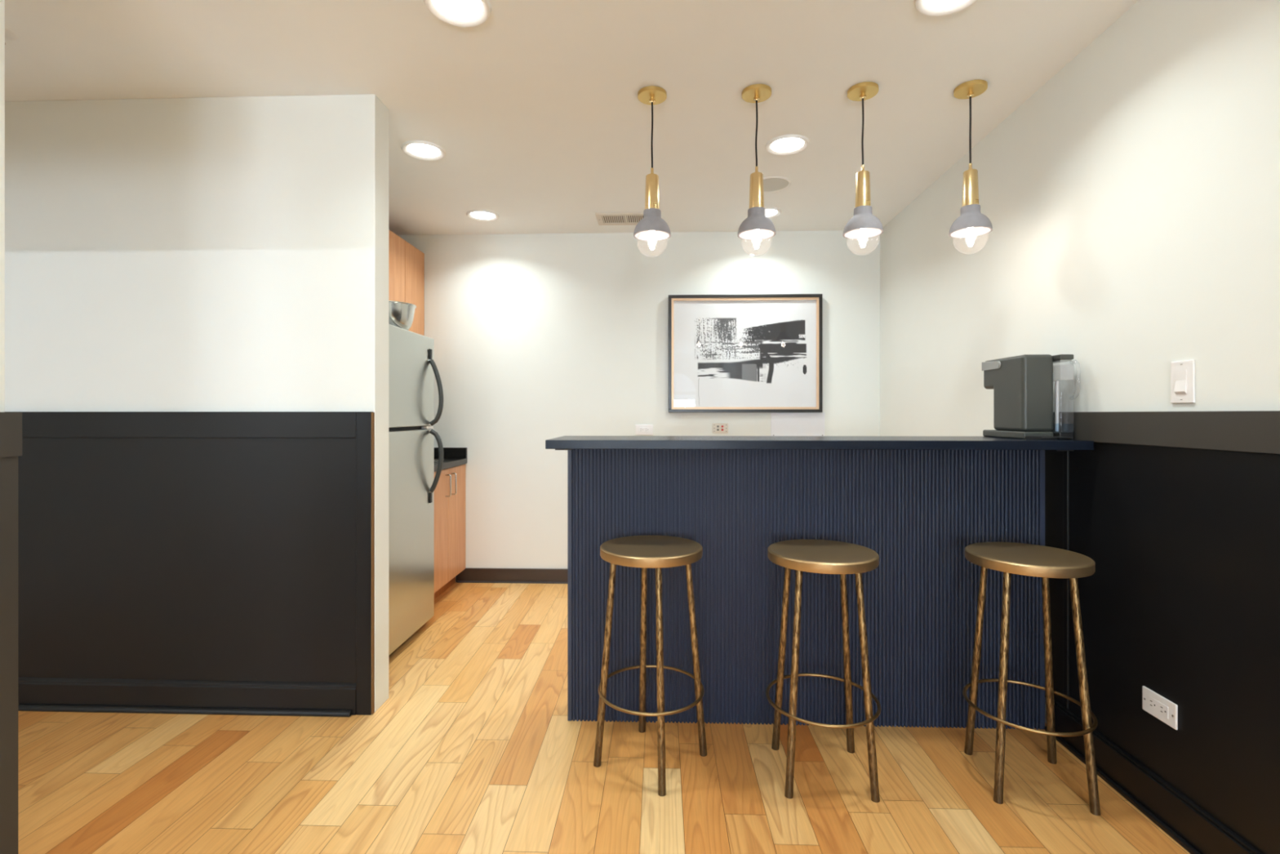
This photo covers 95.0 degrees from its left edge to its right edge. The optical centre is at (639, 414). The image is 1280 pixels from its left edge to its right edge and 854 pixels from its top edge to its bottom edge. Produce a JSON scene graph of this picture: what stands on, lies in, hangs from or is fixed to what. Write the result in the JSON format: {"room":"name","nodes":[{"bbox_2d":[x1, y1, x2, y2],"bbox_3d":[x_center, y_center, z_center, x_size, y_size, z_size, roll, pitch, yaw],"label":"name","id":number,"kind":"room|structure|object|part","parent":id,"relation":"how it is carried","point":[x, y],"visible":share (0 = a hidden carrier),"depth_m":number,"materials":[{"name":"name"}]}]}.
{"room":"home bar","nodes":[
{"label":"home bar","id":0,"kind":"room"},
{"bbox_2d":[0,0,4,412],"bbox_3d":[-1.610,-0.043,-1.407,0.160,2.385,5.475,0,0,2],"label":"wall","id":1,"kind":"structure","parent":0,"point":[2,2],"depth_m":1.32,"materials":[{"name":"paint"}]},
{"bbox_2d":[0,456,17,853],"bbox_3d":[-1.521,0.565,-1.404,0.015,0.970,5.488,0,0,2],"label":"panel","id":2,"kind":"object","parent":1,"relation":"attached to","point":[8,465],"visible":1,"depth_m":1.32,"materials":[{"name":"grey paint"}]},
{"bbox_2d":[0,412,22,457],"bbox_3d":[-1.518,0.045,-1.402,0.021,0.100,5.491,0,0,2],"label":"trim rail","id":3,"kind":"object","parent":1,"relation":"attached to","point":[11,423],"visible":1,"depth_m":1.32,"materials":[{"name":"grey paint"}]},
{"bbox_2d":[4,93,388,711],"bbox_3d":[-2.569,-0.043,2.375,3.100,2.385,0.117,0,0,2],"label":"wall partition","id":4,"kind":"structure","parent":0,"point":[206,254],"depth_m":2.29,"materials":[{"name":"paint"}]},
{"bbox_2d":[4,411,355,437],"bbox_3d":[-2.604,0.040,2.307,3.035,0.100,0.020,0,0,2],"label":"trim rail","id":5,"kind":"object","parent":4,"relation":"attached to","point":[34,424],"visible":1,"depth_m":2.27,"materials":[{"name":"black paint"}]},
{"bbox_2d":[17,703,351,716],"bbox_3d":[-2.611,1.139,2.287,3.022,0.022,0.017,0,0,2],"label":"trim","id":6,"kind":"structure","parent":4,"relation":"attached to","point":[21,707],"depth_m":2.25,"materials":[{"name":"black paint"}]},
{"bbox_2d":[17,437,355,682],"bbox_3d":[-2.603,0.565,2.313,3.035,0.970,0.008,0,0,2],"label":"trim panel","id":7,"kind":"object","parent":4,"relation":"attached to","point":[170,558],"visible":1,"depth_m":2.28,"materials":[{"name":"black paint"}]},
{"bbox_2d":[17,677,355,715],"bbox_3d":[-2.604,1.091,2.306,3.035,0.118,0.022,0,0,2],"label":"baseboard","id":8,"kind":"structure","parent":4,"relation":"attached to","point":[45,691],"depth_m":2.27,"materials":[{"name":"black paint"}]},
{"bbox_2d":[355,411,373,715],"bbox_3d":[-1.057,0.570,2.253,0.058,1.160,0.020,0,0,2],"label":"trim","id":9,"kind":"structure","parent":4,"relation":"attached to","point":[363,419],"depth_m":2.24,"materials":[{"name":"black paint"}]},
{"bbox_2d":[371,412,374,714],"bbox_3d":[-1.026,0.570,2.253,0.004,1.156,0.018,0,0,2],"label":"trim","id":10,"kind":"structure","parent":4,"relation":"attached to","point":[372,413],"depth_m":2.25,"materials":[{"name":"paint"}]},
{"bbox_2d":[4,0,1138,235],"bbox_3d":[-1.227,-1.285,-0.040,5.950,0.100,8.435,0,0,2],"label":"ceiling","id":11,"kind":"structure","parent":0,"point":[540,122],"depth_m":2.17,"materials":[{"name":"paint"}]},
{"bbox_2d":[4,27,18,44],"bbox_3d":[-2.067,-1.218,1.893,0.084,0.034,0.084,0,0,2],"label":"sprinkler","id":12,"kind":"object","parent":11,"relation":"attached to","point":[9,35],"visible":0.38,"depth_m":1.91,"materials":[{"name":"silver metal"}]},
{"bbox_2d":[400,140,446,160],"bbox_3d":[-1.011,-1.230,2.744,0.198,0.010,0.198,0,0,2],"label":"recessed light","id":13,"kind":"object","parent":11,"relation":"in","point":[418,149],"visible":1,"depth_m":2.74,"materials":[{"name":"white plastic"}]},
{"bbox_2d":[407,143,440,157],"bbox_3d":[-1.011,-1.234,2.744,0.148,0.001,0.148,0,0,2],"label":"diffuser","id":14,"kind":"object","parent":13,"relation":"attached to","point":[414,150],"depth_m":2.74,"materials":[{"name":"white plastic"}]},
{"bbox_2d":[423,0,491,27],"bbox_3d":[-0.549,-1.230,1.765,0.198,0.010,0.198,0,0,2],"label":"recessed light","id":15,"kind":"object","parent":11,"relation":"in","point":[458,13],"visible":1,"depth_m":1.79,"materials":[{"name":"white plastic"}]},
{"bbox_2d":[431,0,483,20],"bbox_3d":[-0.549,-1.234,1.765,0.148,0.001,0.148,0,0,2],"label":"diffuser","id":16,"kind":"object","parent":15,"relation":"attached to","point":[443,10],"depth_m":1.79,"materials":[{"name":"white plastic"}]},
{"bbox_2d":[466,209,499,221],"bbox_3d":[-0.974,-1.230,3.636,0.198,0.010,0.198,0,0,2],"label":"recessed light","id":17,"kind":"object","parent":11,"relation":"in","point":[477,215],"visible":1,"depth_m":3.63,"materials":[{"name":"white plastic"}]},
{"bbox_2d":[470,211,495,219],"bbox_3d":[-0.974,-1.234,3.636,0.148,0.001,0.148,0,0,2],"label":"diffuser","id":18,"kind":"object","parent":17,"relation":"attached to","point":[473,215],"depth_m":3.64,"materials":[{"name":"white plastic"}]},
{"bbox_2d":[595,212,643,225],"bbox_3d":[-0.088,-1.230,3.698,0.365,0.009,0.215,0,0,2],"label":"ceiling vent","id":19,"kind":"object","parent":11,"relation":"in","point":[621,218],"visible":0.68,"depth_m":3.69,"materials":[{"name":"metal"}]},
{"bbox_2d":[633,85,671,257],"bbox_3d":[0.047,-0.921,2.262,0.144,0.628,0.144,0,0,2],"label":"pendant lamp","id":20,"kind":"object","parent":11,"relation":"hanging from","point":[651,228],"visible":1,"depth_m":2.24,"materials":[{"name":"gold metal"}]},
{"bbox_3d":[0.047,-1.073,2.262,0.009,0.265,0.007,0,0,2],"label":"cord","id":21,"kind":"part","parent":20,"relation":"part of","materials":[{"name":"black fabric"}]},
{"bbox_3d":[0.047,-0.736,2.262,0.144,0.096,0.144,0,0,2],"label":"lamp shade","id":22,"kind":"part","parent":20,"relation":"part of","materials":[{"name":"grey concrete"}]},
{"bbox_2d":[737,84,775,256],"bbox_3d":[0.447,-0.921,2.248,0.144,0.628,0.144,0,0,2],"label":"pendant lamp","id":23,"kind":"object","parent":11,"relation":"hanging from","point":[757,227],"visible":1,"depth_m":2.23,"materials":[{"name":"gold metal"}]},
{"bbox_3d":[0.447,-0.736,2.248,0.144,0.096,0.144,0,0,2],"label":"lamp shade","id":24,"kind":"part","parent":23,"relation":"part of","materials":[{"name":"grey concrete"}]},
{"bbox_3d":[0.447,-1.073,2.248,0.010,0.265,0.008,0,0,2],"label":"cord","id":25,"kind":"part","parent":23,"relation":"part of","materials":[{"name":"black fabric"}]},
{"bbox_2d":[764,207,781,218],"bbox_3d":[0.766,-1.230,3.594,0.198,0.010,0.198,0,0,2],"label":"recessed light","id":26,"kind":"object","parent":11,"relation":"in","point":[771,212],"visible":0.47,"depth_m":3.58,"materials":[{"name":"white plastic"}]},
{"bbox_2d":[765,208,777,216],"bbox_3d":[0.766,-1.234,3.594,0.148,0.001,0.148,0,0,2],"label":"diffuser","id":27,"kind":"object","parent":26,"relation":"attached to","point":[769,212],"depth_m":3.59,"materials":[{"name":"white plastic"}]},
{"bbox_2d":[763,176,791,192],"bbox_3d":[0.702,-1.232,3.149,0.210,0.006,0.210,0,0,2],"label":"ceiling speaker","id":28,"kind":"object","parent":11,"relation":"attached to","point":[771,184],"visible":0.66,"depth_m":3.13,"materials":[{"name":"plastic"}]},
{"bbox_2d":[764,134,809,155],"bbox_3d":[0.674,-1.230,2.687,0.198,0.010,0.198,0,0,2],"label":"recessed light","id":29,"kind":"object","parent":11,"relation":"in","point":[786,144],"visible":1,"depth_m":2.69,"materials":[{"name":"white plastic"}]},
{"bbox_2d":[770,137,804,151],"bbox_3d":[0.674,-1.234,2.687,0.148,0.001,0.148,0,0,2],"label":"diffuser","id":30,"kind":"object","parent":29,"relation":"attached to","point":[777,144],"depth_m":2.69,"materials":[{"name":"white plastic"}]},
{"bbox_2d":[842,81,883,255],"bbox_3d":[0.849,-0.921,2.234,0.144,0.628,0.144,0,0,2],"label":"pendant lamp","id":31,"kind":"object","parent":11,"relation":"hanging from","point":[864,224],"visible":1,"depth_m":2.21,"materials":[{"name":"gold metal"}]},
{"bbox_3d":[0.848,-1.073,2.234,0.010,0.265,0.008,0,0,2],"label":"cord","id":32,"kind":"part","parent":31,"relation":"part of","materials":[{"name":"black fabric"}]},
{"bbox_3d":[0.849,-0.736,2.234,0.144,0.096,0.144,0,0,2],"label":"lamp shade","id":33,"kind":"part","parent":31,"relation":"part of","materials":[{"name":"grey concrete"}]},
{"bbox_2d":[914,0,977,16],"bbox_3d":[0.910,-1.230,1.714,0.198,0.010,0.198,0,0,2],"label":"recessed light","id":34,"kind":"object","parent":11,"relation":"in","point":[926,7],"visible":1,"depth_m":1.77,"materials":[{"name":"white plastic"}]},
{"bbox_2d":[923,0,967,9],"bbox_3d":[0.910,-1.234,1.714,0.148,0.001,0.148,0,0,2],"label":"diffuser","id":35,"kind":"object","parent":34,"relation":"attached to","point":[927,4],"depth_m":1.77,"materials":[{"name":"white plastic"}]},
{"bbox_2d":[948,79,992,254],"bbox_3d":[1.250,-0.921,2.220,0.144,0.628,0.144,0,0,2],"label":"pendant lamp","id":36,"kind":"object","parent":11,"relation":"hanging from","point":[971,223],"visible":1,"depth_m":2.20,"materials":[{"name":"gold metal"}]},
{"bbox_3d":[1.250,-1.073,2.220,0.008,0.265,0.007,0,0,2],"label":"cord","id":37,"kind":"part","parent":36,"relation":"part of","materials":[{"name":"black fabric"}]},
{"bbox_3d":[1.250,-0.736,2.220,0.144,0.096,0.144,0,0,2],"label":"lamp shade","id":38,"kind":"part","parent":36,"relation":"part of","materials":[{"name":"grey concrete"}]},
{"bbox_2d":[17,581,1190,853],"bbox_3d":[-1.302,1.151,-0.077,5.637,0.001,8.255,0,0,2],"label":"floor","id":39,"kind":"structure","parent":0,"point":[473,747],"depth_m":1.86,"materials":[{"name":"brown wood"}]},
{"bbox_2d":[388,324,443,656],"bbox_3d":[-1.496,0.367,2.864,0.850,1.566,0.760,0,0,2],"label":"refrigerator","id":40,"kind":"object","parent":39,"relation":"on","point":[412,367],"visible":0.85,"depth_m":2.93,"materials":[{"name":"silver metal"}]},
{"bbox_2d":[388,300,416,330],"bbox_3d":[-1.299,-0.494,3.067,0.242,0.156,0.242,0,0,2],"label":"mixing bowl","id":41,"kind":"object","parent":40,"relation":"on","point":[401,314],"visible":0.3,"depth_m":3.00,"materials":[{"name":"metal"}]},
{"bbox_3d":[-1.177,0.595,2.853,0.062,1.030,0.760,0,0,2],"label":"door","id":42,"kind":"part","parent":40,"relation":"part of","materials":[{"name":"silver metal"}]},
{"bbox_3d":[-1.177,-0.177,2.853,0.062,0.478,0.760,0,0,2],"label":"freezer door","id":43,"kind":"part","parent":40,"relation":"part of","materials":[{"name":"silver metal"}]},
{"bbox_3d":[-1.151,0.071,3.176,0.028,0.013,0.088,0,0,2],"label":"hinge plate","id":44,"kind":"part","parent":40,"relation":"part of","materials":[{"name":"silver metal"}]},
{"bbox_3d":[-1.130,0.448,3.166,0.010,0.058,0.024,0,0,2],"label":"handle mount","id":45,"kind":"part","parent":40,"relation":"part of","materials":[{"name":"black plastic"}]},
{"bbox_3d":[-1.130,-0.323,3.166,0.010,0.058,0.024,0,0,2],"label":"handle mount","id":46,"kind":"part","parent":40,"relation":"part of","materials":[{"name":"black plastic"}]},
{"bbox_3d":[-1.099,0.251,3.165,0.078,0.342,0.024,0,0,2],"label":"door handle","id":47,"kind":"part","parent":40,"relation":"part of","materials":[{"name":"grey plastic"}]},
{"bbox_3d":[-1.099,-0.117,3.165,0.078,0.359,0.024,0,0,2],"label":"door handle","id":48,"kind":"part","parent":40,"relation":"part of","materials":[{"name":"grey plastic"}]},
{"bbox_2d":[434,464,465,599],"bbox_3d":[-1.558,0.744,3.658,0.770,0.812,0.762,0,0,2],"label":"base cabinet","id":49,"kind":"object","parent":39,"relation":"on","point":[450,490],"visible":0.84,"depth_m":3.71,"materials":[{"name":"brown wood"}]},
{"bbox_3d":[-1.224,0.700,3.481,0.019,0.715,0.423,0,0,2],"label":"door","id":50,"kind":"part","parent":49,"relation":"part of","materials":[{"name":"brown wood"}]},
{"bbox_3d":[-1.191,0.444,3.648,0.035,0.142,0.010,0,0,2],"label":"handle","id":51,"kind":"part","parent":49,"relation":"part of","materials":[{"name":"metal"}]},
{"bbox_2d":[434,457,466,471],"bbox_3d":[-1.571,0.318,3.644,0.756,0.037,0.744,0,0,2],"label":"countertop","id":52,"kind":"structure","parent":49,"relation":"on","point":[447,462],"depth_m":3.77,"materials":[{"name":"black stone"}]},
{"bbox_3d":[-1.188,0.444,3.744,0.035,0.142,0.010,0,0,2],"label":"handle","id":53,"kind":"part","parent":49,"relation":"part of","materials":[{"name":"metal"}]},
{"bbox_3d":[-1.210,0.700,3.860,0.019,0.715,0.327,0,0,2],"label":"door","id":54,"kind":"part","parent":49,"relation":"part of","materials":[{"name":"brown wood"}]},
{"bbox_2d":[593,535,706,796],"bbox_3d":[0.037,0.793,1.954,0.352,0.715,0.352,0,0,21],"label":"bar stool","id":55,"kind":"object","parent":39,"relation":"on","point":[645,552],"visible":1,"depth_m":1.92,"materials":[{"name":"brown metal"}]},
{"bbox_3d":[-0.114,0.808,1.929,0.079,0.686,0.025,0,0,-9],"label":"leg","id":56,"kind":"part","parent":55,"relation":"part of","materials":[{"name":"gold metal"}]},
{"bbox_3d":[0.012,0.808,2.105,0.025,0.686,0.079,0,0,-10],"label":"leg","id":57,"kind":"part","parent":55,"relation":"part of","materials":[{"name":"gold metal"}]},
{"bbox_3d":[0.037,0.452,1.954,0.340,0.032,0.340,0,0,-10],"label":"seat","id":58,"kind":"part","parent":55,"relation":"part of","materials":[{"name":"brown metal"}]},
{"bbox_3d":[0.062,0.808,1.803,0.024,0.686,0.078,0,0,-10],"label":"leg","id":59,"kind":"part","parent":55,"relation":"part of","materials":[{"name":"gold metal"}]},
{"bbox_3d":[0.188,0.808,1.979,0.078,0.686,0.025,0,0,-10],"label":"leg","id":60,"kind":"part","parent":55,"relation":"part of","materials":[{"name":"gold metal"}]},
{"bbox_2d":[555,448,1074,729],"bbox_3d":[0.595,0.633,2.151,1.770,1.034,0.300,0,0,2],"label":"bar counter","id":61,"kind":"object","parent":39,"relation":"on","point":[919,511],"depth_m":2.17,"materials":[{"name":"blue paint"}]},
{"bbox_2d":[545,435,1093,449],"bbox_3d":[0.584,0.101,2.129,1.788,0.030,0.394,0,0,2],"label":"countertop","id":62,"kind":"structure","parent":61,"relation":"on","point":[771,442],"depth_m":1.94,"materials":[{"name":"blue stone"}]},
{"bbox_2d":[981,354,1075,439],"bbox_3d":[1.395,-0.061,2.110,0.160,0.293,0.321,0,0,2],"label":"coffee maker","id":63,"kind":"object","parent":62,"relation":"on","point":[1022,385],"visible":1,"depth_m":2.02,"materials":[{"name":"grey plastic"}]},
{"bbox_3d":[1.322,-0.185,2.210,0.003,0.034,0.127,0,0,2],"label":"lever","id":64,"kind":"part","parent":63,"relation":"part of","materials":[{"name":"silver metal"}]},
{"bbox_3d":[1.448,-0.195,2.043,0.046,0.018,0.115,0,0,2],"label":"tank lid","id":65,"kind":"part","parent":63,"relation":"part of","materials":[{"name":"black plastic"}]},
{"bbox_3d":[1.450,0.073,2.045,0.048,0.024,0.111,0,0,2],"label":"tank","id":66,"kind":"part","parent":63,"relation":"part of","materials":[{"name":"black plastic"}]},
{"bbox_2d":[765,539,880,802],"bbox_3d":[0.584,0.793,1.885,0.352,0.715,0.352,0,0,-12],"label":"bar stool","id":67,"kind":"object","parent":39,"relation":"on","point":[815,556],"visible":1,"depth_m":1.79,"materials":[{"name":"gold metal"}]},
{"bbox_3d":[0.484,0.808,2.000,0.025,0.686,0.079,0,0,-41],"label":"leg","id":68,"kind":"part","parent":67,"relation":"part of","materials":[{"name":"gold metal"}]},
{"bbox_3d":[0.469,0.808,1.784,0.079,0.686,0.025,0,0,-41],"label":"leg","id":69,"kind":"part","parent":67,"relation":"part of","materials":[{"name":"gold metal"}]},
{"bbox_3d":[0.584,0.452,1.885,0.340,0.032,0.340,0,0,-41],"label":"seat","id":70,"kind":"part","parent":67,"relation":"part of","materials":[{"name":"brown metal"}]},
{"bbox_3d":[0.700,0.808,1.985,0.078,0.686,0.025,0,0,-41],"label":"leg","id":71,"kind":"part","parent":67,"relation":"part of","materials":[{"name":"gold metal"}]},
{"bbox_3d":[0.685,0.808,1.769,0.024,0.686,0.078,0,0,-41],"label":"leg","id":72,"kind":"part","parent":67,"relation":"part of","materials":[{"name":"gold metal"}]},
{"bbox_2d":[962,542,1100,815],"bbox_3d":[1.214,0.793,1.842,0.352,0.715,0.352,0,0,27],"label":"bar stool","id":73,"kind":"object","parent":39,"relation":"on","point":[1046,562],"visible":1,"depth_m":1.76,"materials":[{"name":"gold metal"}]},
{"bbox_3d":[1.129,0.808,1.969,0.025,0.686,0.079,0,0,-34],"label":"leg","id":74,"kind":"part","parent":73,"relation":"part of","materials":[{"name":"gold metal"}]},
{"bbox_3d":[1.086,0.808,1.757,0.079,0.686,0.025,0,0,-33],"label":"leg","id":75,"kind":"part","parent":73,"relation":"part of","materials":[{"name":"gold metal"}]},
{"bbox_3d":[1.214,0.452,1.842,0.340,0.032,0.340,0,0,-33],"label":"seat","id":76,"kind":"part","parent":73,"relation":"part of","materials":[{"name":"brown metal"}]},
{"bbox_3d":[1.342,0.808,1.926,0.078,0.686,0.025,0,0,-33],"label":"leg","id":77,"kind":"part","parent":73,"relation":"part of","materials":[{"name":"gold metal"}]},
{"bbox_3d":[1.298,0.808,1.714,0.024,0.686,0.078,0,0,-33],"label":"leg","id":78,"kind":"part","parent":73,"relation":"part of","materials":[{"name":"gold metal"}]},
{"bbox_2d":[397,230,879,581],"bbox_3d":[-0.059,-0.043,4.050,3.900,2.385,0.120,0,0,2],"label":"wall","id":79,"kind":"structure","parent":0,"point":[538,338],"depth_m":4.00,"materials":[{"name":"paint"}]},
{"bbox_2d":[388,229,424,335],"bbox_3d":[-1.722,-0.701,3.726,0.457,0.811,0.637,0,0,2],"label":"upper cabinet","id":80,"kind":"object","parent":79,"relation":"attached to","point":[406,261],"visible":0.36,"depth_m":3.77,"materials":[{"name":"brown wood"}]},
{"bbox_3d":[-1.509,-0.701,3.564,0.019,0.811,0.328,0,0,2],"label":"door","id":81,"kind":"part","parent":80,"relation":"part of","materials":[{"name":"brown wood"}]},
{"bbox_3d":[-1.498,-0.701,3.884,0.019,0.811,0.304,0,0,2],"label":"door","id":82,"kind":"part","parent":80,"relation":"part of","materials":[{"name":"brown wood"}]},
{"bbox_2d":[434,447,466,457],"bbox_3d":[-1.560,0.281,4.029,0.750,0.106,0.024,0,0,2],"label":"backsplash","id":83,"kind":"structure","parent":79,"relation":"attached to","point":[448,452],"depth_m":4.01,"materials":[{"name":"black stone"}]},
{"bbox_2d":[456,568,567,582],"bbox_3d":[0.169,1.103,3.974,2.860,0.095,0.014,0,0,2],"label":"baseboard","id":84,"kind":"structure","parent":79,"relation":"attached to","point":[468,574],"depth_m":4.00,"materials":[{"name":"brown paint"}]},
{"bbox_2d":[457,580,567,583],"bbox_3d":[0.168,1.145,3.963,2.840,0.010,0.008,0,0,2],"label":"trim","id":85,"kind":"structure","parent":79,"relation":"attached to","point":[458,581],"depth_m":4.00,"materials":[{"name":"black wood"}]},
{"bbox_2d":[635,424,653,435],"bbox_3d":[0.029,0.105,3.982,0.118,0.070,0.008,0,0,2],"label":"wall outlet","id":86,"kind":"object","parent":79,"relation":"attached to","point":[641,429],"visible":1,"depth_m":3.98,"materials":[{"name":"white plastic"}]},
{"bbox_2d":[639,426,648,431],"bbox_3d":[0.029,0.105,3.980,0.068,0.033,0.002,0,0,2],"label":"receptacle","id":87,"kind":"object","parent":86,"relation":"attached to","point":[641,428],"depth_m":3.98,"materials":[{"name":"white plastic"}]},
{"bbox_2d":[712,422,728,433],"bbox_3d":[0.543,0.094,3.964,0.106,0.068,0.008,0,0,2],"label":"jack plate","id":88,"kind":"object","parent":79,"relation":"attached to","point":[717,428],"visible":1,"depth_m":3.96,"materials":[{"name":"beige plastic"}]},
{"bbox_2d":[668,293,822,412],"bbox_3d":[0.703,-0.407,3.939,1.024,0.788,0.043,0,0,2],"label":"framed picture","id":89,"kind":"object","parent":79,"relation":"attached to","point":[763,353],"visible":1,"depth_m":3.94,"materials":[{"name":"white paper"}]},
{"bbox_2d":[770,412,824,435],"bbox_3d":[1.062,0.076,3.947,0.359,0.177,0.006,0,0,2],"label":"access panel","id":90,"kind":"object","parent":79,"relation":"attached to","point":[782,424],"visible":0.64,"depth_m":3.94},
{"bbox_2d":[880,0,1279,723],"bbox_3d":[1.522,-0.043,-0.186,0.445,2.385,8.335,0,0,2],"label":"wall","id":91,"kind":"structure","parent":0,"point":[1131,202],"depth_m":1.85,"materials":[{"name":"paint"}]},
{"bbox_2d":[1062,451,1069,709],"bbox_3d":[1.499,0.575,2.059,0.014,0.910,0.024,0,0,2],"label":"trim","id":92,"kind":"structure","parent":91,"relation":"attached to","point":[1065,454],"depth_m":2.05,"materials":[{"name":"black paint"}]},
{"bbox_2d":[1044,698,1262,853],"bbox_3d":[1.327,1.090,-0.954,0.026,0.120,6.187,0,0,3],"label":"baseboard","id":93,"kind":"structure","parent":91,"relation":"attached to","point":[1202,831],"depth_m":1.66,"materials":[{"name":"black paint"}]},
{"bbox_2d":[1142,685,1177,729],"bbox_3d":[1.472,0.830,1.663,0.008,0.070,0.117,0,0,3],"label":"wall outlet","id":94,"kind":"object","parent":91,"relation":"attached to","point":[1166,711],"visible":1,"depth_m":1.66,"materials":[{"name":"white plastic"}]},
{"bbox_2d":[1148,695,1168,719],"bbox_3d":[1.469,0.830,1.663,0.001,0.033,0.068,0,0,3],"label":"receptacle","id":95,"kind":"object","parent":94,"relation":"attached to","point":[1157,706],"depth_m":1.66,"materials":[{"name":"white plastic"}]},
{"bbox_2d":[1044,441,1279,853],"bbox_3d":[1.341,0.565,-0.877,0.008,0.970,6.341,0,0,3],"label":"wainscoting","id":96,"kind":"structure","parent":91,"relation":"attached to","point":[1180,602],"depth_m":1.59,"materials":[{"name":"black paint"}]},
{"bbox_2d":[1051,410,1279,453],"bbox_3d":[1.335,0.041,-0.847,0.022,0.098,6.402,0,0,3],"label":"trim","id":97,"kind":"structure","parent":91,"relation":"attached to","point":[1246,431],"depth_m":1.58,"materials":[{"name":"grey paint"}]},
{"bbox_2d":[1170,359,1195,403],"bbox_3d":[1.474,-0.088,1.597,0.012,0.116,0.073,0,0,3],"label":"light switch","id":98,"kind":"object","parent":91,"relation":"attached to","point":[1182,372],"visible":1,"depth_m":1.59,"materials":[{"name":"white plastic"}]}
]}

